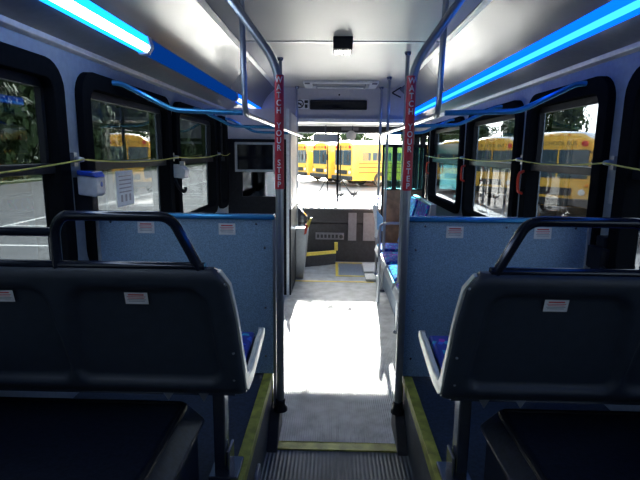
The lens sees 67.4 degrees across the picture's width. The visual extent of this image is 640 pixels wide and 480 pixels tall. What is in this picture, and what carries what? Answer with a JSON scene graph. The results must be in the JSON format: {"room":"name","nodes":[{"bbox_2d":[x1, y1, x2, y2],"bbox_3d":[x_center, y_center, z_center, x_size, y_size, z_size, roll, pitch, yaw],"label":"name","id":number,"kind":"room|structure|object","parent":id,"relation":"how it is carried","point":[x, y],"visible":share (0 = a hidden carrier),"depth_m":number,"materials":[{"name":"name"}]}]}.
{"room":"vehicle interior","nodes":[
{"label":"vehicle interior","id":0,"kind":"room"},
{"bbox_2d":[0,26,228,397],"bbox_3d":[-1.115,-0.188,3.209,0.070,2.600,8.920,1,10,1],"label":"wall","id":1,"kind":"structure","parent":0,"point":[69,65],"depth_m":2.14,"materials":[{"name":"plastic"}]},
{"bbox_2d":[0,41,77,259],"bbox_3d":[-1.131,-0.157,1.415,0.085,0.940,1.340,1,10,1],"label":"window","id":2,"kind":"structure","parent":1,"relation":"in","point":[33,114],"depth_m":1.89,"materials":[{"name":"clear glass"}]},
{"bbox_2d":[73,170,105,209],"bbox_3d":[-1.046,-0.221,2.182,0.115,0.193,0.095,1,10,1],"label":"dispenser","id":3,"kind":"object","parent":1,"relation":"attached to","point":[90,184],"visible":0.98,"depth_m":2.15,"materials":[{"name":"white plastic"}]},
{"bbox_2d":[40,0,151,54],"bbox_3d":[-0.912,-0.718,1.013,0.078,0.088,2.800,1,10,1],"label":"strip light","id":4,"kind":"object","parent":1,"relation":"attached to","point":[86,12],"visible":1,"depth_m":1.92,"materials":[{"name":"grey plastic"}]},
{"bbox_2d":[0,14,227,109],"bbox_3d":[-1.072,-0.909,2.467,0.029,0.043,7.720,1,10,1],"label":"trim","id":5,"kind":"structure","parent":1,"relation":"attached to","point":[5,22],"depth_m":2.19,"materials":[{"name":"metal"}]},
{"bbox_2d":[0,151,229,173],"bbox_3d":[-1.079,-0.321,2.015,0.056,0.130,6.421,1,10,1],"label":"pull cord","id":6,"kind":"object","parent":1,"relation":"attached to","point":[74,159],"visible":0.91,"depth_m":2.12,"materials":[{"name":"plastic"}]},
{"bbox_2d":[0,0,241,108],"bbox_3d":[-0.981,-0.949,2.457,0.190,0.080,7.720,1,10,1],"label":"trim","id":7,"kind":"structure","parent":1,"relation":"attached to","point":[36,14],"depth_m":2.12,"materials":[{"name":"plastic"}]},
{"bbox_2d":[173,161,188,192],"bbox_3d":[-1.009,-0.452,3.453,0.122,0.225,0.100,1,10,1],"label":"box","id":8,"kind":"object","parent":1,"relation":"attached to","point":[180,170],"visible":0.86,"depth_m":3.40,"materials":[{"name":"white plastic"}]},
{"bbox_2d":[75,0,302,260],"bbox_3d":[-0.682,-0.888,4.178,0.825,1.400,4.100,1,10,1],"label":"window","id":9,"kind":"structure","parent":1,"relation":"in","point":[115,123],"depth_m":2.64,"materials":[{"name":"glass"}]},
{"bbox_2d":[115,170,133,206],"bbox_3d":[-1.116,-0.298,2.752,0.004,0.200,0.220,1,10,1],"label":"notice","id":10,"kind":"object","parent":9,"relation":"attached to","point":[124,179],"visible":1,"depth_m":2.74,"materials":[{"name":"paper"}]},
{"bbox_2d":[141,37,237,101],"bbox_3d":[-0.845,-1.166,3.487,0.078,0.088,2.210,1,10,1],"label":"strip light","id":11,"kind":"object","parent":1,"relation":"attached to","point":[158,53],"visible":0.77,"depth_m":3.02,"materials":[{"name":"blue plastic"}]},
{"bbox_2d":[171,102,218,212],"bbox_3d":[-1.058,-0.644,4.101,0.085,0.940,1.220,1,10,1],"label":"window","id":12,"kind":"structure","parent":1,"relation":"in","point":[194,136],"depth_m":4.16,"materials":[{"name":"clear glass"}]},
{"bbox_2d":[216,115,228,208],"bbox_3d":[-1.034,-0.804,4.986,0.085,0.940,0.400,1,10,1],"label":"window","id":13,"kind":"structure","parent":1,"relation":"in","point":[222,129],"depth_m":5.07,"materials":[{"name":"black metal"}]},
{"bbox_2d":[234,92,241,104],"bbox_3d":[-0.816,-1.347,4.557,0.078,0.097,0.350,1,10,1],"label":"strip light","id":14,"kind":"object","parent":1,"relation":"attached to","point":[239,100],"depth_m":4.70,"materials":[{"name":"grey plastic"}]},
{"bbox_2d":[74,373,263,479],"bbox_3d":[-0.733,1.268,0.768,0.855,0.575,3.620,1,10,1],"label":"floor","id":15,"kind":"structure","parent":0,"point":[240,406],"depth_m":2.09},
{"bbox_2d":[0,397,204,479],"bbox_3d":[-0.766,0.844,0.596,0.725,0.304,2.030,1,10,1],"label":"seat","id":16,"kind":"object","parent":15,"relation":"on","point":[41,438],"visible":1,"depth_m":1.37,"materials":[{"name":"plastic"}]},
{"bbox_2d":[0,210,264,479],"bbox_3d":[-0.653,0.348,1.541,0.889,0.946,0.481,1,10,1],"label":"seat","id":17,"kind":"object","parent":15,"relation":"on","point":[136,327],"visible":1,"depth_m":1.33,"materials":[{"name":"plastic"}]},
{"bbox_2d":[241,332,254,359],"bbox_3d":[-0.442,0.376,1.605,0.400,0.047,0.316,1,10,1],"label":"cushion","id":18,"kind":"object","parent":17,"relation":"on","point":[248,338],"depth_m":1.66,"materials":[{"name":"fabric"}]},
{"bbox_2d":[238,373,273,479],"bbox_3d":[-0.348,1.070,0.709,0.121,0.174,3.595,1,10,1],"label":"trim","id":19,"kind":"structure","parent":15,"relation":"attached to","point":[248,445],"depth_m":1.97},
{"bbox_2d":[247,386,271,479],"bbox_3d":[-0.300,1.151,0.725,0.010,0.270,3.600,1,10,1],"label":"trim","id":20,"kind":"structure","parent":15,"relation":"attached to","point":[260,450],"depth_m":2.13,"materials":[{"name":"plastic"}]},
{"bbox_2d":[254,463,260,479],"bbox_3d":[-0.256,0.963,1.961,0.014,0.060,0.100,1,10,1],"label":"step light","id":21,"kind":"object","parent":20,"relation":"attached to","point":[258,468],"visible":1,"depth_m":1.95,"materials":[{"name":"grey plastic"}]},
{"bbox_2d":[260,262,413,479],"bbox_3d":[0.108,0.952,3.382,2.400,0.280,8.920,1,10,1],"label":"floor","id":22,"kind":"structure","parent":0,"point":[340,343],"depth_m":3.46,"materials":[{"name":"grey rubber"}]},
{"bbox_2d":[226,108,296,294],"bbox_3d":[-0.655,-0.472,5.755,0.695,2.060,0.945,1,10,1],"label":"wall","id":23,"kind":"structure","parent":22,"relation":"on","point":[249,192],"depth_m":5.29,"materials":[{"name":"black plastic"}]},
{"bbox_2d":[248,100,259,107],"bbox_3d":[-0.791,-1.521,5.499,0.078,0.075,0.785,1,10,1],"label":"strip light","id":24,"kind":"object","parent":23,"relation":"attached to","point":[250,103],"depth_m":5.38,"materials":[{"name":"grey plastic"}]},
{"bbox_2d":[235,142,274,171],"bbox_3d":[-0.698,-0.895,5.185,0.435,0.315,0.058,1,10,1],"label":"monitor","id":25,"kind":"object","parent":23,"relation":"attached to","point":[249,156],"visible":0.88,"depth_m":5.16,"materials":[{"name":"black plastic"}]},
{"bbox_2d":[267,401,281,452],"bbox_3d":[-0.226,0.921,2.390,0.050,0.130,0.258,1,10,1],"label":"kerb","id":26,"kind":"object","parent":22,"relation":"on","point":[275,420],"visible":0.74,"depth_m":2.34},
{"bbox_2d":[96,212,276,405],"bbox_3d":[-0.650,0.354,2.382,0.874,0.980,0.055,1,10,1],"label":"partition panel","id":27,"kind":"object","parent":26,"relation":"on","point":[241,245],"visible":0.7,"depth_m":2.31,"materials":[{"name":"plastic"}]},
{"bbox_2d":[227,0,286,412],"bbox_3d":[-0.358,-0.179,2.224,0.411,2.089,0.068,1,10,1],"label":"pole","id":28,"kind":"object","parent":26,"relation":"on","point":[280,407],"visible":1,"depth_m":2.19,"materials":[{"name":"metal"}]},
{"bbox_2d":[277,57,284,320],"bbox_3d":[-0.361,-0.412,4.429,0.064,2.419,0.064,1,10,1],"label":"pole","id":29,"kind":"object","parent":22,"relation":"on","point":[280,59],"visible":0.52,"depth_m":4.21,"materials":[{"name":"metal"}]},
{"bbox_2d":[295,86,298,225],"bbox_3d":[-0.302,-0.743,6.258,0.064,2.419,0.064,1,10,1],"label":"pole","id":30,"kind":"object","parent":22,"relation":"on","point":[296,87],"visible":0.48,"depth_m":6.14,"materials":[{"name":"metal"}]},
{"bbox_2d":[296,207,311,278],"bbox_3d":[-0.205,0.040,6.161,0.210,0.917,0.185,1,10,1],"label":"farebox","id":31,"kind":"object","parent":22,"relation":"on","point":[301,232],"visible":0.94,"depth_m":6.11,"materials":[{"name":"metal"}]},
{"bbox_2d":[305,242,337,266],"bbox_3d":[-0.004,0.204,6.936,0.520,0.320,0.388,1,10,1],"label":"step","id":32,"kind":"structure","parent":22,"relation":"on","point":[313,258],"depth_m":6.91,"materials":[{"name":"yellow paint"}]},
{"bbox_2d":[295,280,373,282],"bbox_3d":[0.180,0.524,6.073,1.000,0.003,0.050,1,10,1],"label":"trim","id":33,"kind":"structure","parent":22,"relation":"attached to","point":[295,280],"depth_m":6.07,"materials":[{"name":"yellow paint"}]},
{"bbox_2d":[277,441,396,452],"bbox_3d":[0.082,1.023,2.326,0.600,0.057,0.065,1,10,1],"label":"trim","id":34,"kind":"structure","parent":22,"relation":"attached to","point":[282,445],"depth_m":2.31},
{"bbox_2d":[298,204,380,261],"bbox_3d":[0.221,-0.142,7.341,2.360,0.862,0.575,1,10,1],"label":"dashboard","id":35,"kind":"object","parent":22,"relation":"on","point":[352,227],"visible":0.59,"depth_m":7.09},
{"bbox_2d":[337,192,343,204],"bbox_3d":[0.311,-0.619,7.199,0.130,0.194,0.132,1,10,1],"label":"ornament","id":36,"kind":"object","parent":35,"relation":"on","point":[341,194],"visible":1,"depth_m":7.18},
{"bbox_2d":[350,191,357,205],"bbox_3d":[0.511,-0.625,7.193,0.130,0.212,0.132,1,10,1],"label":"ornament","id":37,"kind":"object","parent":35,"relation":"on","point":[354,193],"visible":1,"depth_m":7.18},
{"bbox_2d":[335,262,364,276],"bbox_3d":[0.418,0.407,6.722,0.400,0.006,0.800,1,10,1],"label":"plate","id":38,"kind":"object","parent":22,"relation":"on","point":[345,269],"visible":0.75,"depth_m":6.69,"materials":[{"name":"yellow paint"}]},
{"bbox_2d":[362,263,377,281],"bbox_3d":[0.693,0.433,6.516,0.200,0.035,0.900,1,10,1],"label":"flap","id":39,"kind":"object","parent":22,"relation":"on","point":[368,268],"visible":0.8,"depth_m":6.48,"materials":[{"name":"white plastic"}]},
{"bbox_2d":[373,87,383,274],"bbox_3d":[0.758,-0.726,6.222,0.064,2.419,0.064,1,10,1],"label":"pole","id":40,"kind":"object","parent":22,"relation":"on","point":[381,88],"visible":0.84,"depth_m":6.16,"materials":[{"name":"metal"}]},
{"bbox_2d":[372,203,382,237],"bbox_3d":[0.691,-0.283,5.944,0.141,0.407,0.671,1,10,1],"label":"box","id":41,"kind":"object","parent":40,"relation":"attached to","point":[378,218],"visible":0.94,"depth_m":5.62,"materials":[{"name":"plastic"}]},
{"bbox_2d":[377,211,382,230],"bbox_3d":[0.702,-0.230,5.653,0.080,0.245,0.080,1,10,1],"label":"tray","id":42,"kind":"object","parent":41,"relation":"on","point":[379,218],"depth_m":5.61,"materials":[{"name":"blue plastic"}]},
{"bbox_2d":[380,77,391,291],"bbox_3d":[0.741,-0.583,5.435,0.064,2.419,0.064,1,10,1],"label":"pole","id":43,"kind":"object","parent":22,"relation":"on","point":[388,78],"visible":0.89,"depth_m":5.40,"materials":[{"name":"metal"}]},
{"bbox_2d":[376,222,398,303],"bbox_3d":[0.758,0.248,5.128,0.288,0.892,0.036,1,10,1],"label":"rail","id":44,"kind":"object","parent":22,"relation":"on","point":[385,223],"visible":0.97,"depth_m":5.11,"materials":[{"name":"metal"}]},
{"bbox_2d":[391,403,407,455],"bbox_3d":[0.394,0.930,2.375,0.050,0.130,0.258,1,10,1],"label":"kerb","id":45,"kind":"object","parent":22,"relation":"on","point":[398,425],"visible":0.79,"depth_m":2.33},
{"bbox_2d":[391,0,464,415],"bbox_3d":[0.559,-0.166,2.202,0.394,2.089,0.068,1,10,1],"label":"pole","id":46,"kind":"object","parent":45,"relation":"on","point":[397,410],"visible":1,"depth_m":2.18,"materials":[{"name":"metal"}]},
{"bbox_2d":[403,216,591,376],"bbox_3d":[0.835,0.376,2.346,0.874,0.980,0.055,1,10,1],"label":"partition panel","id":47,"kind":"object","parent":45,"relation":"on","point":[444,252],"visible":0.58,"depth_m":2.28,"materials":[{"name":"plastic"}]},
{"bbox_2d":[393,51,410,333],"bbox_3d":[0.706,-0.348,4.137,0.064,2.419,0.064,1,10,1],"label":"pole","id":48,"kind":"object","parent":22,"relation":"on","point":[407,53],"visible":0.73,"depth_m":4.10,"materials":[{"name":"metal"}]},
{"bbox_2d":[380,144,426,271],"bbox_3d":[1.086,-0.388,6.343,0.570,1.720,0.035,1,10,1],"label":"divider","id":49,"kind":"object","parent":22,"relation":"on","point":[393,193],"visible":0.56,"depth_m":6.29,"materials":[{"name":"brown plastic"}]},
{"bbox_2d":[374,195,435,315],"bbox_3d":[1.001,0.199,4.838,0.689,1.100,2.440,1,10,1],"label":"bench","id":50,"kind":"object","parent":22,"relation":"on","point":[419,206],"visible":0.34,"depth_m":5.10,"materials":[{"name":"fabric"}]},
{"bbox_2d":[377,243,397,251],"bbox_3d":[0.846,0.088,5.829,0.270,0.038,0.400,1,10,1],"label":"cushion","id":51,"kind":"object","parent":50,"relation":"on","point":[392,247],"depth_m":5.72,"materials":[{"name":"fabric"}]},
{"bbox_2d":[381,251,397,264],"bbox_3d":[0.830,0.195,5.239,0.270,0.038,0.520,1,10,1],"label":"cushion","id":52,"kind":"object","parent":50,"relation":"on","point":[387,257],"depth_m":5.17,"materials":[{"name":"fabric"}]},
{"bbox_2d":[388,265,396,280],"bbox_3d":[0.812,0.313,4.589,0.270,0.038,0.520,1,10,1],"label":"cushion","id":53,"kind":"object","parent":50,"relation":"on","point":[392,269],"depth_m":4.59,"materials":[{"name":"fabric"}]},
{"bbox_2d":[262,87,423,118],"bbox_3d":[0.217,-1.763,6.171,2.400,0.410,0.060,1,10,1],"label":"wall","id":54,"kind":"structure","parent":0,"point":[372,96],"depth_m":6.14,"materials":[{"name":"grey plastic"}]},
{"bbox_2d":[89,0,273,107],"bbox_3d":[-0.764,-1.150,2.415,0.220,0.285,7.720,1,10,1],"label":"ceiling panel","id":55,"kind":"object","parent":54,"relation":"attached to","point":[184,28],"depth_m":2.87,"materials":[{"name":"plastic"}]},
{"bbox_2d":[196,0,273,86],"bbox_3d":[-0.656,-1.262,2.392,0.035,0.025,7.720,1,10,1],"label":"trim","id":56,"kind":"structure","parent":54,"relation":"attached to","point":[203,4],"depth_m":3.27,"materials":[{"name":"grey plastic"}]},
{"bbox_2d":[295,99,308,108],"bbox_3d":[-0.229,-1.740,6.154,0.170,0.120,0.006,1,10,1],"label":"decal","id":57,"kind":"object","parent":54,"relation":"attached to","point":[302,103],"visible":0.76,"depth_m":6.15},
{"bbox_2d":[310,100,366,109],"bbox_3d":[0.235,-1.726,6.132,0.730,0.120,0.029,1,10,1],"label":"display","id":58,"kind":"object","parent":54,"relation":"attached to","point":[314,104],"visible":1,"depth_m":6.12,"materials":[{"name":"black plastic"}]},
{"bbox_2d":[298,118,430,123],"bbox_3d":[0.214,-1.534,6.182,2.400,0.045,0.120,1,10,1],"label":"trim","id":59,"kind":"structure","parent":54,"relation":"attached to","point":[300,120],"depth_m":6.12,"materials":[{"name":"white metal"}]},
{"bbox_2d":[397,0,492,89],"bbox_3d":[0.889,-1.239,2.354,0.035,0.025,7.720,1,10,1],"label":"trim","id":60,"kind":"structure","parent":54,"relation":"attached to","point":[484,3],"depth_m":3.09,"materials":[{"name":"grey plastic"}]},
{"bbox_2d":[400,0,611,107],"bbox_3d":[0.995,-1.124,2.372,0.220,0.285,7.720,1,10,1],"label":"ceiling panel","id":61,"kind":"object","parent":54,"relation":"attached to","point":[502,29],"depth_m":2.76,"materials":[{"name":"white plastic"}]},
{"bbox_2d":[392,87,401,97],"bbox_3d":[0.955,-1.836,5.944,0.128,0.127,0.214,1,10,1],"label":"coat hook","id":62,"kind":"object","parent":61,"relation":"attached to","point":[399,87],"visible":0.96,"depth_m":5.95,"materials":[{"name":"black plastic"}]},
{"bbox_2d":[415,0,639,115],"bbox_3d":[1.113,-1.032,2.858,0.078,0.088,6.650,1,10,1],"label":"strip light","id":63,"kind":"object","parent":54,"relation":"attached to","point":[614,12],"visible":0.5,"depth_m":2.20,"materials":[{"name":"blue plastic"}]},
{"bbox_2d":[205,0,482,87],"bbox_3d":[0.117,-1.272,2.369,1.560,0.020,7.720,1,10,1],"label":"ceiling","id":64,"kind":"structure","parent":0,"point":[276,20],"depth_m":3.29,"materials":[{"name":"white plastic"}]},
{"bbox_2d":[239,41,439,43],"bbox_3d":[0.150,-1.482,3.595,1.560,0.006,0.048,1,10,1],"label":"trim","id":65,"kind":"structure","parent":64,"relation":"attached to","point":[373,42],"depth_m":3.58,"materials":[{"name":"grey plastic"}]},
{"bbox_2d":[303,80,378,89],"bbox_3d":[0.248,-1.849,5.773,0.880,0.059,0.530,1,10,1],"label":"roof hatch","id":66,"kind":"object","parent":64,"relation":"attached to","point":[310,84],"visible":1,"depth_m":5.66,"materials":[{"name":"white plastic"}]},
{"bbox_2d":[333,36,352,54],"bbox_3d":[0.168,-1.432,3.547,0.140,0.086,0.258,1,10,1],"label":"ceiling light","id":67,"kind":"object","parent":64,"relation":"attached to","point":[342,45],"visible":1,"depth_m":3.45,"materials":[{"name":"black plastic"}]},
{"bbox_2d":[334,50,349,54],"bbox_3d":[0.166,-1.394,3.560,0.116,0.007,0.150,1,10,1],"label":"light panel","id":68,"kind":"object","parent":67,"relation":"attached to","point":[338,52],"depth_m":3.56,"materials":[{"name":"white plastic"}]},
{"bbox_2d":[298,123,402,126],"bbox_3d":[0.233,-1.668,6.879,2.400,0.030,1.300,1,10,1],"label":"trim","id":69,"kind":"structure","parent":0,"point":[299,124],"depth_m":6.84,"materials":[{"name":"white metal"}]},
{"bbox_2d":[313,125,337,141],"bbox_3d":[0.084,-1.552,7.007,0.360,0.243,0.078,1,10,1],"label":"mirror","id":70,"kind":"object","parent":69,"relation":"attached to","point":[325,137],"visible":1,"depth_m":6.98,"materials":[{"name":"grey mirror"}]},
{"bbox_2d":[298,126,402,133],"bbox_3d":[0.237,-1.631,7.102,2.200,0.103,0.055,1,10,1],"label":"sun visor","id":71,"kind":"object","parent":69,"relation":"attached to","point":[301,129],"visible":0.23,"depth_m":7.10,"materials":[{"name":"plastic"}]},
{"bbox_2d":[346,125,355,140],"bbox_3d":[0.456,-1.551,6.960,0.123,0.220,0.097,-7,13,-36],"label":"round mirror","id":72,"kind":"object","parent":69,"relation":"attached to","point":[351,135],"visible":1,"depth_m":6.95,"materials":[{"name":"grey mirror"}]},
{"bbox_2d":[346,131,355,140],"bbox_3d":[0.452,-1.512,6.957,0.144,0.144,0.050,1,10,1],"label":"mirror glass","id":73,"kind":"object","parent":72,"relation":"attached to","point":[351,135],"depth_m":6.94,"materials":[{"name":"grey mirror"}]},
{"bbox_2d":[412,376,609,479],"bbox_3d":[0.811,1.291,0.731,0.855,0.575,3.620,1,10,1],"label":"floor","id":74,"kind":"structure","parent":0,"point":[439,411],"depth_m":2.07,"materials":[{"name":"rubber"}]},
{"bbox_2d":[402,387,431,479],"bbox_3d":[0.380,1.161,0.709,0.010,0.270,3.600,1,10,1],"label":"trim","id":75,"kind":"structure","parent":74,"relation":"attached to","point":[419,467],"depth_m":2.10,"materials":[{"name":"plastic"}]},
{"bbox_2d":[402,376,440,479],"bbox_3d":[0.430,1.082,0.690,0.121,0.174,3.595,1,10,1],"label":"trim","id":76,"kind":"structure","parent":74,"relation":"attached to","point":[429,448],"depth_m":1.96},
{"bbox_2d":[418,216,639,479],"bbox_3d":[0.797,0.369,1.506,0.889,0.946,0.481,1,10,1],"label":"seat","id":77,"kind":"object","parent":74,"relation":"on","point":[520,335],"visible":1,"depth_m":1.30,"materials":[{"name":"plastic"}]},
{"bbox_2d":[429,336,448,367],"bbox_3d":[0.588,0.392,1.580,0.400,0.047,0.316,1,10,1],"label":"cushion","id":78,"kind":"object","parent":77,"relation":"on","point":[438,344],"depth_m":1.63,"materials":[{"name":"fabric"}]},
{"bbox_2d":[480,408,639,479],"bbox_3d":[0.849,0.868,0.556,0.725,0.304,2.030,1,10,1],"label":"seat","id":79,"kind":"object","parent":74,"relation":"on","point":[523,444],"visible":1,"depth_m":1.37,"materials":[{"name":"plastic"}]},
{"bbox_2d":[412,51,639,410],"bbox_3d":[1.355,-0.151,3.149,0.070,2.600,8.920,1,10,1],"label":"wall","id":80,"kind":"structure","parent":0,"point":[620,70],"depth_m":2.18,"materials":[{"name":"grey plastic"}]},
{"bbox_2d":[412,131,429,199],"bbox_3d":[1.437,-0.587,6.870,0.060,1.890,1.080,1,10,1],"label":"door","id":81,"kind":"structure","parent":80,"relation":"in","point":[422,137],"depth_m":6.78,"materials":[{"name":"black metal"}]},
{"bbox_2d":[426,116,464,213],"bbox_3d":[1.368,-0.837,5.306,0.128,0.940,1.490,1,10,1],"label":"window","id":82,"kind":"structure","parent":80,"relation":"in","point":[444,188],"depth_m":5.30,"materials":[{"name":"black glass"}]},
{"bbox_2d":[460,100,524,216],"bbox_3d":[1.327,-0.564,3.796,0.128,0.940,1.260,1,10,1],"label":"window","id":83,"kind":"structure","parent":80,"relation":"in","point":[489,188],"depth_m":3.79,"materials":[{"name":"black glass"}]},
{"bbox_2d":[381,0,615,268],"bbox_3d":[1.010,-0.790,3.739,0.766,1.400,3.250,1,10,1],"label":"window","id":84,"kind":"structure","parent":80,"relation":"in","point":[575,126],"depth_m":2.53,"materials":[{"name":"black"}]},
{"bbox_2d":[418,14,639,116],"bbox_3d":[1.208,-0.917,2.404,0.190,0.080,7.720,1,10,1],"label":"trim","id":85,"kind":"structure","parent":80,"relation":"attached to","point":[627,32],"depth_m":2.42,"materials":[{"name":"plastic"}]},
{"bbox_2d":[425,154,639,170],"bbox_3d":[1.279,-0.380,2.489,0.056,0.114,7.500,1,10,1],"label":"pull cord","id":86,"kind":"object","parent":80,"relation":"attached to","point":[612,163],"visible":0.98,"depth_m":2.26,"materials":[{"name":"plastic"}]},
{"bbox_2d":[438,41,639,117],"bbox_3d":[1.298,-0.874,2.409,0.029,0.043,7.720,1,10,1],"label":"trim","id":87,"kind":"structure","parent":80,"relation":"attached to","point":[635,47],"depth_m":2.53,"materials":[{"name":"metal"}]},
{"bbox_2d":[586,235,609,268],"bbox_3d":[1.247,0.072,2.057,0.080,0.150,0.298,2,10,7],"label":"junction box","id":88,"kind":"object","parent":80,"relation":"attached to","point":[597,257],"visible":0.49,"depth_m":2.12,"materials":[{"name":"black plastic"}]},
{"bbox_2d":[608,190,612,203],"bbox_3d":[1.291,-0.189,2.122,0.008,0.060,0.040,1,10,1],"label":"wall plate","id":89,"kind":"object","parent":80,"relation":"attached to","point":[610,191],"visible":0.53,"depth_m":2.13,"materials":[{"name":"grey plastic"}]},
{"bbox_2d":[607,66,639,268],"bbox_3d":[1.286,-0.142,1.474,0.085,0.940,1.180,1,10,1],"label":"window","id":90,"kind":"structure","parent":80,"relation":"in","point":[623,243],"depth_m":1.99,"materials":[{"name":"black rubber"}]},
{"bbox_3d":[0.238,-0.867,7.588,2.540,2.800,0.150,1,10,1],"label":"wall","id":91,"kind":"structure","parent":0,"visible":0},
{"bbox_2d":[312,145,328,203],"bbox_3d":[0.000,-1.037,7.626,0.260,0.924,0.033,1,10,4],"label":"wiper","id":92,"kind":"object","parent":91,"relation":"attached to","point":[327,145],"visible":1,"depth_m":7.62,"materials":[{"name":"black metal"}]},
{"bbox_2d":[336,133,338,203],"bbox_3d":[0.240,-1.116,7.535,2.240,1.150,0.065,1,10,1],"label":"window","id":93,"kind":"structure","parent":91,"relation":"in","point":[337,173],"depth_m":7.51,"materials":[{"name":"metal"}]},
{"bbox_2d":[339,145,357,203],"bbox_3d":[0.461,-1.030,7.615,0.302,0.924,0.033,0,10,-1],"label":"wiper","id":94,"kind":"object","parent":91,"relation":"attached to","point":[340,145],"visible":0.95,"depth_m":7.62,"materials":[{"name":"black metal"}]},
{"label":"outside","id":95,"kind":"structure","parent":0,"visible":0},
{"bbox_2d":[298,175,425,204],"bbox_3d":[2.148,-12.048,79.090,300.000,0.001,280.000,1,10,1],"label":"parking lot","id":96,"kind":"structure","parent":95,"point":[308,187],"depth_m":28.35,"materials":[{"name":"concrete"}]},
{"bbox_2d":[298,133,316,142],"bbox_3d":[-5.650,-24.814,120.957,11.709,11.078,11.164,1,10,1],"label":"tree","id":97,"kind":"object","parent":96,"relation":"on","point":[306,137],"visible":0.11,"depth_m":117.67,"materials":[{"name":"green plant"}]},
{"bbox_2d":[298,142,332,180],"bbox_3d":[2.812,-6.649,40.707,11.000,3.100,2.920,-5,12,-28],"label":"bus","id":98,"kind":"object","parent":96,"relation":"on","point":[305,168],"visible":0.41,"depth_m":37.57,"materials":[{"name":"yellow metal"}]},
{"bbox_2d":[305,142,355,183],"bbox_3d":[4.384,-6.107,37.814,11.000,3.100,2.920,-5,12,-28],"label":"bus","id":99,"kind":"object","parent":96,"relation":"on","point":[319,166],"visible":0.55,"depth_m":34.98,"materials":[{"name":"yellow metal"}]},
{"bbox_2d":[339,133,374,141],"bbox_3d":[9.049,-23.836,117.127,13.733,10.846,13.304,1,10,1],"label":"tree","id":100,"kind":"object","parent":96,"relation":"on","point":[359,137],"visible":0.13,"depth_m":116.02,"materials":[{"name":"green plant"}]},
{"bbox_2d":[326,140,427,186],"bbox_3d":[5.957,-5.566,34.921,11.000,3.100,2.920,-5,12,-28],"label":"bus","id":101,"kind":"object","parent":96,"relation":"on","point":[359,159],"visible":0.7,"depth_m":32.22,"materials":[{"name":"yellow metal"}]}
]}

